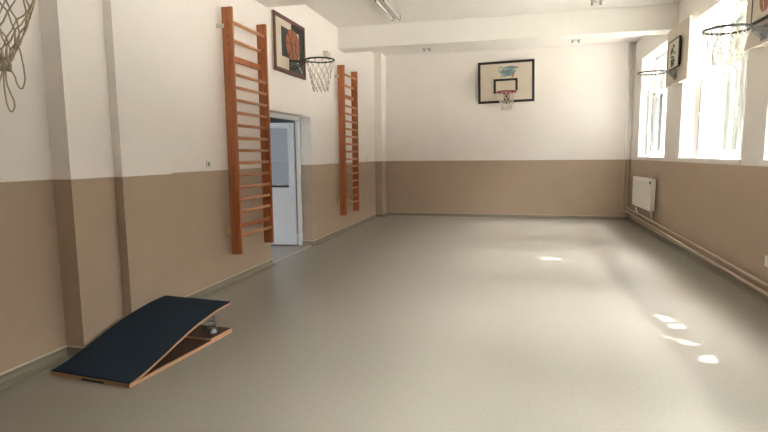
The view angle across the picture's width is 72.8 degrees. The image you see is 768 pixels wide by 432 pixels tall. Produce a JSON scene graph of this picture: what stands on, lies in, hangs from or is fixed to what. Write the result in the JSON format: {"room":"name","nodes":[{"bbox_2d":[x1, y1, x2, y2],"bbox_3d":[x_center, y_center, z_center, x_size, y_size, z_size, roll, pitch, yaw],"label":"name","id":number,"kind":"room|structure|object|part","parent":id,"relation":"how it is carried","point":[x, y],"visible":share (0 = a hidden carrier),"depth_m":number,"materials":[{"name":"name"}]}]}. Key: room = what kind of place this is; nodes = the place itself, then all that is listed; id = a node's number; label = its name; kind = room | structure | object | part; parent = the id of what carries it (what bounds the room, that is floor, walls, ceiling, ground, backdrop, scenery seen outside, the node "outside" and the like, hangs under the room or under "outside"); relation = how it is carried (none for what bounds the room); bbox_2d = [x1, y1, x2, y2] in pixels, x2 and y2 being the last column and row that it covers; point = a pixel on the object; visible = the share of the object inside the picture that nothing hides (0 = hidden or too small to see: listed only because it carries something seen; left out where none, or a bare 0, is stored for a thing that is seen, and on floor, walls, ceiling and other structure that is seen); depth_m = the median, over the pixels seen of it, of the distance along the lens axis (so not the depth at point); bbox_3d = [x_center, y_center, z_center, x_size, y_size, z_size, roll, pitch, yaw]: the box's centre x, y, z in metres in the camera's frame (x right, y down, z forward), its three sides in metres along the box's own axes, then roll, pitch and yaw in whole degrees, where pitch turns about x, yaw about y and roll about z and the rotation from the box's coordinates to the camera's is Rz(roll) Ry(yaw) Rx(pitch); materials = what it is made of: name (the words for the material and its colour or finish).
{"room":"school gym","nodes":[
{"label":"school gym","id":0,"kind":"room"},
{"bbox_2d":[0,0,386,372],"bbox_3d":[-2.088,-1.230,6.537,0.515,4.253,15.873,1,7,14],"label":"wall","id":1,"kind":"structure","parent":0,"point":[111,206],"depth_m":4.80,"materials":[{"name":"paint"}]},
{"bbox_2d":[0,0,35,111],"bbox_3d":[-2.494,-1.299,3.188,0.838,1.319,0.630,1,7,14],"label":"basketball hoop","id":2,"kind":"object","parent":1,"relation":"attached to","point":[5,62],"visible":1,"depth_m":3.19,"materials":[{"name":"beige fabric"}]},
{"bbox_2d":[0,259,275,389],"bbox_3d":[-2.688,1.218,3.620,0.350,0.084,8.995,1,7,14],"label":"baseboard","id":3,"kind":"structure","parent":1,"relation":"attached to","point":[9,377],"depth_m":4.31,"materials":[{"name":"plastic"}]},
{"bbox_2d":[206,160,210,167],"bbox_3d":[-2.111,-0.626,6.277,0.018,0.085,0.085,1,7,14],"label":"light switch","id":4,"kind":"object","parent":1,"relation":"attached to","point":[208,162],"visible":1,"depth_m":6.26,"materials":[{"name":"white plastic"}]},
{"bbox_2d":[216,6,273,253],"bbox_3d":[-1.832,-1.083,6.982,0.203,3.068,0.970,1,7,14],"label":"wall bars","id":5,"kind":"object","parent":1,"relation":"attached to","point":[229,58],"visible":1,"depth_m":6.73,"materials":[{"name":"orange wood"}]},
{"bbox_3d":[-1.834,-2.022,6.885,0.024,0.080,0.868,1,7,14],"label":"rail","id":6,"kind":"part","parent":5,"relation":"part of","materials":[{"name":"orange wood"}]},
{"bbox_3d":[-1.760,0.080,7.120,0.024,0.052,0.868,1,7,14],"label":"rail","id":7,"kind":"part","parent":5,"relation":"part of","materials":[{"name":"orange wood"}]},
{"bbox_2d":[270,112,302,244],"bbox_3d":[-2.143,-0.534,8.836,0.873,2.333,1.721,1,7,14],"label":"door","id":8,"kind":"structure","parent":1,"relation":"in","point":[285,210],"depth_m":9.52,"materials":[{"name":"white plastic"}]},
{"bbox_3d":[-2.001,-0.010,9.601,0.570,0.830,0.036,0,7,8],"label":"panel","id":9,"kind":"part","parent":8,"relation":"part of","materials":[{"name":"white plastic"}]},
{"bbox_2d":[271,9,334,92],"bbox_3d":[-1.169,-2.567,8.329,0.782,1.155,1.200,1,7,14],"label":"basketball hoop","id":10,"kind":"object","parent":1,"relation":"attached to","point":[288,37],"visible":1,"depth_m":8.29,"materials":[{"name":"red paint"}]},
{"bbox_3d":[-1.541,-2.740,8.257,0.002,0.450,0.380,1,7,14],"label":"painted dark panel","id":11,"kind":"part","parent":10,"relation":"part of","materials":[{"name":"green paint"}]},
{"bbox_3d":[-1.508,-2.716,8.397,0.026,0.868,1.200,1,7,14],"label":"painted frame","id":12,"kind":"part","parent":10,"relation":"part of","materials":[{"name":"red paint"}]},
{"bbox_3d":[-1.461,-3.057,8.552,0.002,0.108,0.300,1,7,14],"label":"painted dark panel","id":13,"kind":"part","parent":10,"relation":"part of","materials":[{"name":"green paint"}]},
{"bbox_3d":[-1.442,-2.479,8.678,0.002,0.210,0.560,1,7,14],"label":"painted dark panel","id":14,"kind":"part","parent":10,"relation":"part of","materials":[{"name":"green paint"}]},
{"bbox_3d":[-1.400,-2.872,8.813,0.002,0.538,0.190,1,7,14],"label":"painted dark panel","id":15,"kind":"part","parent":10,"relation":"part of","materials":[{"name":"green paint"}]},
{"bbox_2d":[323,51,330,57],"bbox_3d":[-1.081,-3.099,10.049,0.104,0.125,0.260,1,7,14],"label":"alarm box","id":16,"kind":"object","parent":1,"relation":"attached to","point":[325,53],"visible":0.66,"depth_m":9.93,"materials":[{"name":"white plastic"}]},
{"bbox_2d":[303,212,387,245],"bbox_3d":[-0.668,0.215,11.977,0.278,0.084,5.053,1,7,16],"label":"baseboard","id":17,"kind":"structure","parent":1,"relation":"attached to","point":[327,237],"depth_m":11.05,"materials":[{"name":"plastic"}]},
{"bbox_2d":[334,65,359,215],"bbox_3d":[-0.782,-1.586,11.168,0.203,3.068,0.970,1,7,14],"label":"wall bars","id":18,"kind":"object","parent":1,"relation":"attached to","point":[341,75],"visible":1,"depth_m":10.90,"materials":[{"name":"orange wood"}]},
{"bbox_3d":[-0.784,-2.525,11.072,0.024,0.080,0.868,1,7,14],"label":"rail","id":19,"kind":"part","parent":18,"relation":"part of","materials":[{"name":"orange wood"}]},
{"bbox_2d":[270,117,297,219],"bbox_3d":[-2.882,-0.969,9.740,2.640,3.000,7.600,1,7,14],"label":"wall","id":20,"kind":"structure","parent":0,"point":[279,141],"depth_m":13.35,"materials":[{"name":"paint"}]},
{"bbox_2d":[0,215,767,431],"bbox_3d":[-0.324,0.964,6.462,9.259,0.120,16.073,1,7,14],"label":"floor","id":21,"kind":"structure","parent":0,"point":[390,323],"depth_m":4.48,"materials":[{"name":"plastic"}]},
{"bbox_2d":[51,295,231,387],"bbox_3d":[-1.987,1.008,4.426,0.755,0.299,1.250,2,7,18],"label":"springboard","id":22,"kind":"object","parent":21,"relation":"on","point":[166,330],"visible":1,"depth_m":4.29,"materials":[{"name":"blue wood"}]},
{"bbox_3d":[-1.985,1.145,4.444,0.755,0.022,1.245,2,7,18],"label":"board","id":23,"kind":"part","parent":22,"relation":"part of","materials":[{"name":"brown wood"}]},
{"bbox_2d":[206,327,217,333],"bbox_3d":[-1.583,1.048,4.794,0.100,0.042,0.100,2,7,18],"label":"spring","id":24,"kind":"object","parent":22,"relation":"on","point":[212,330],"depth_m":4.77,"materials":[{"name":"silver metal"}]},
{"bbox_2d":[273,245,311,262],"bbox_3d":[-1.529,0.635,8.823,0.040,0.005,1.725,1,7,14],"label":"threshold","id":25,"kind":"object","parent":21,"relation":"on","point":[310,245],"visible":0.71,"depth_m":8.72,"materials":[{"name":"beige metal"}]},
{"bbox_2d":[305,0,681,55],"bbox_3d":[1.033,-3.366,5.602,6.939,0.150,16.073,1,7,14],"label":"ceiling","id":26,"kind":"structure","parent":0,"point":[351,13],"depth_m":9.57,"materials":[{"name":"white paint"}]},
{"bbox_2d":[255,0,350,7],"bbox_3d":[1.304,-3.204,6.708,6.339,0.436,0.397,1,7,14],"label":"beam","id":27,"kind":"structure","parent":26,"relation":"attached to","point":[268,3],"depth_m":7.43,"materials":[{"name":"white paint"}]},
{"bbox_2d":[374,0,401,20],"bbox_3d":[0.076,-3.625,9.073,0.244,0.130,1.288,1,7,14],"label":"ceiling light","id":28,"kind":"object","parent":26,"relation":"attached to","point":[389,8],"visible":1,"depth_m":9.08,"materials":[{"name":"grey plastic"}]},
{"bbox_2d":[338,3,678,52],"bbox_3d":[2.173,-3.620,10.175,6.339,0.436,0.406,1,7,14],"label":"beam","id":29,"kind":"structure","parent":26,"relation":"attached to","point":[650,19],"depth_m":9.93,"materials":[{"name":"white paint"}]},
{"bbox_2d":[589,0,602,5],"bbox_3d":[3.431,-3.553,8.189,0.244,0.130,1.288,1,7,14],"label":"ceiling light","id":30,"kind":"object","parent":26,"relation":"attached to","point":[592,1],"visible":1,"depth_m":8.75,"materials":[{"name":"grey"}]},
{"bbox_2d":[385,42,635,215],"bbox_3d":[2.970,-2.099,13.506,6.939,4.253,0.200,1,7,14],"label":"wall","id":31,"kind":"structure","parent":0,"point":[560,152],"depth_m":13.36,"materials":[{"name":"paint"}]},
{"bbox_2d":[478,59,534,110],"bbox_3d":[3.013,-3.238,12.895,1.385,1.252,0.694,0,7,14],"label":"basketball hoop","id":32,"kind":"object","parent":31,"relation":"attached to","point":[506,82],"visible":1,"depth_m":13.09,"materials":[{"name":"black paint"}]},
{"bbox_2d":[387,212,627,219],"bbox_3d":[3.047,-0.010,13.590,6.149,0.084,0.085,1,7,14],"label":"baseboard","id":33,"kind":"structure","parent":31,"relation":"attached to","point":[388,213],"depth_m":13.54,"materials":[{"name":"plastic"}]},
{"bbox_2d":[628,0,767,292],"bbox_3d":[4.294,-1.115,5.055,0.340,4.253,15.673,1,7,14],"label":"wall","id":34,"kind":"structure","parent":0,"point":[720,208],"depth_m":7.95,"materials":[{"name":"paint"}]},
{"bbox_2d":[632,176,655,219],"bbox_3d":[5.554,-0.414,11.174,0.134,0.824,1.658,1,7,14],"label":"radiator","id":35,"kind":"object","parent":34,"relation":"attached to","point":[644,188],"visible":1,"depth_m":10.86,"materials":[{"name":"white metal"}]},
{"bbox_3d":[5.514,-0.499,11.174,0.020,0.635,1.650,1,7,14],"label":"panel","id":36,"kind":"part","parent":35,"relation":"part of","materials":[{"name":"white metal"}]},
{"bbox_2d":[636,156,663,159],"bbox_3d":[5.715,-1.220,10.959,0.320,0.053,2.200,1,7,14],"label":"window sill","id":37,"kind":"structure","parent":34,"relation":"attached to","point":[637,157],"depth_m":11.00,"materials":[{"name":"white"}]},
{"bbox_2d":[644,51,666,156],"bbox_3d":[5.681,-2.329,10.834,0.509,2.195,2.160,1,7,14],"label":"window","id":38,"kind":"structure","parent":34,"relation":"in","point":[663,95],"depth_m":11.10,"materials":[{"name":"white plastic"}]},
{"bbox_3d":[5.894,-2.325,10.781,0.070,2.195,2.160,1,7,14],"label":"frame","id":39,"kind":"part","parent":38,"relation":"part of","materials":[{"name":"white plastic"}]},
{"bbox_2d":[637,16,691,99],"bbox_3d":[4.698,-2.593,8.822,0.748,1.212,1.210,1,7,14],"label":"basketball hoop","id":40,"kind":"object","parent":34,"relation":"attached to","point":[679,38],"visible":1,"depth_m":8.68,"materials":[{"name":"grey metal"}]},
{"bbox_2d":[622,42,767,296],"bbox_3d":[4.049,-1.105,5.144,0.177,4.284,15.623,1,7,14],"label":"pipe","id":41,"kind":"object","parent":34,"relation":"attached to","point":[728,271],"visible":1,"depth_m":9.91,"materials":[{"name":"beige metal"}]},
{"bbox_2d":[625,42,767,286],"bbox_3d":[4.087,-1.157,5.128,0.097,4.179,15.623,1,7,14],"label":"pipe","id":42,"kind":"object","parent":34,"relation":"attached to","point":[764,283],"visible":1,"depth_m":9.94,"materials":[{"name":"beige metal"}]},
{"bbox_2d":[626,216,767,304],"bbox_3d":[4.107,0.951,5.350,0.085,0.084,15.673,1,7,14],"label":"baseboard","id":43,"kind":"structure","parent":34,"relation":"attached to","point":[736,282],"depth_m":7.66,"materials":[{"name":"plastic"}]},
{"bbox_2d":[676,157,741,162],"bbox_3d":[4.912,-0.835,7.755,0.320,0.053,2.610,1,7,14],"label":"window sill","id":44,"kind":"structure","parent":34,"relation":"attached to","point":[699,159],"depth_m":7.46,"materials":[{"name":"white"}]},
{"bbox_2d":[697,0,747,157],"bbox_3d":[4.961,-1.942,7.610,0.337,2.195,2.570,1,7,14],"label":"window","id":45,"kind":"structure","parent":34,"relation":"in","point":[719,153],"depth_m":7.93,"materials":[{"name":"white plastic"}]},
{"bbox_2d":[702,0,767,72],"bbox_3d":[3.878,-2.205,5.613,0.778,1.257,1.210,1,7,14],"label":"basketball hoop","id":46,"kind":"object","parent":34,"relation":"attached to","point":[756,25],"visible":1,"depth_m":5.70,"materials":[{"name":"white fabric"}]},
{"bbox_2d":[759,160,767,164],"bbox_3d":[4.144,-0.467,4.691,0.320,0.053,2.590,1,7,14],"label":"window sill","id":47,"kind":"structure","parent":34,"relation":"attached to","point":[765,162],"depth_m":5.87,"materials":[{"name":"white"}]},
{"bbox_2d":[764,255,767,266],"bbox_3d":[4.262,0.505,5.801,0.018,0.120,0.100,1,7,14],"label":"wall socket","id":48,"kind":"object","parent":34,"relation":"attached to","point":[766,256],"visible":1,"depth_m":5.81,"materials":[{"name":"white plastic"}]},
{"label":"outside","id":49,"kind":"structure","parent":0,"visible":0},
{"bbox_3d":[31.314,1.899,2.758,53.321,0.100,100.000,1,7,14],"label":"ground","id":50,"kind":"structure","parent":49,"visible":0},
{"bbox_2d":[722,13,735,149],"bbox_3d":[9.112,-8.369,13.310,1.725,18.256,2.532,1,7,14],"label":"window pane","id":51,"kind":"object","parent":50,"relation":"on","point":[730,75],"visible":0.22,"depth_m":13.86,"materials":[{"name":"clear glass"}]},
{"bbox_2d":[730,6,746,149],"bbox_3d":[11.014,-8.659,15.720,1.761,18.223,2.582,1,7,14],"label":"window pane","id":52,"kind":"object","parent":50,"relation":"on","point":[741,14],"visible":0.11,"depth_m":16.15,"materials":[{"name":"clear glass"}]}
]}

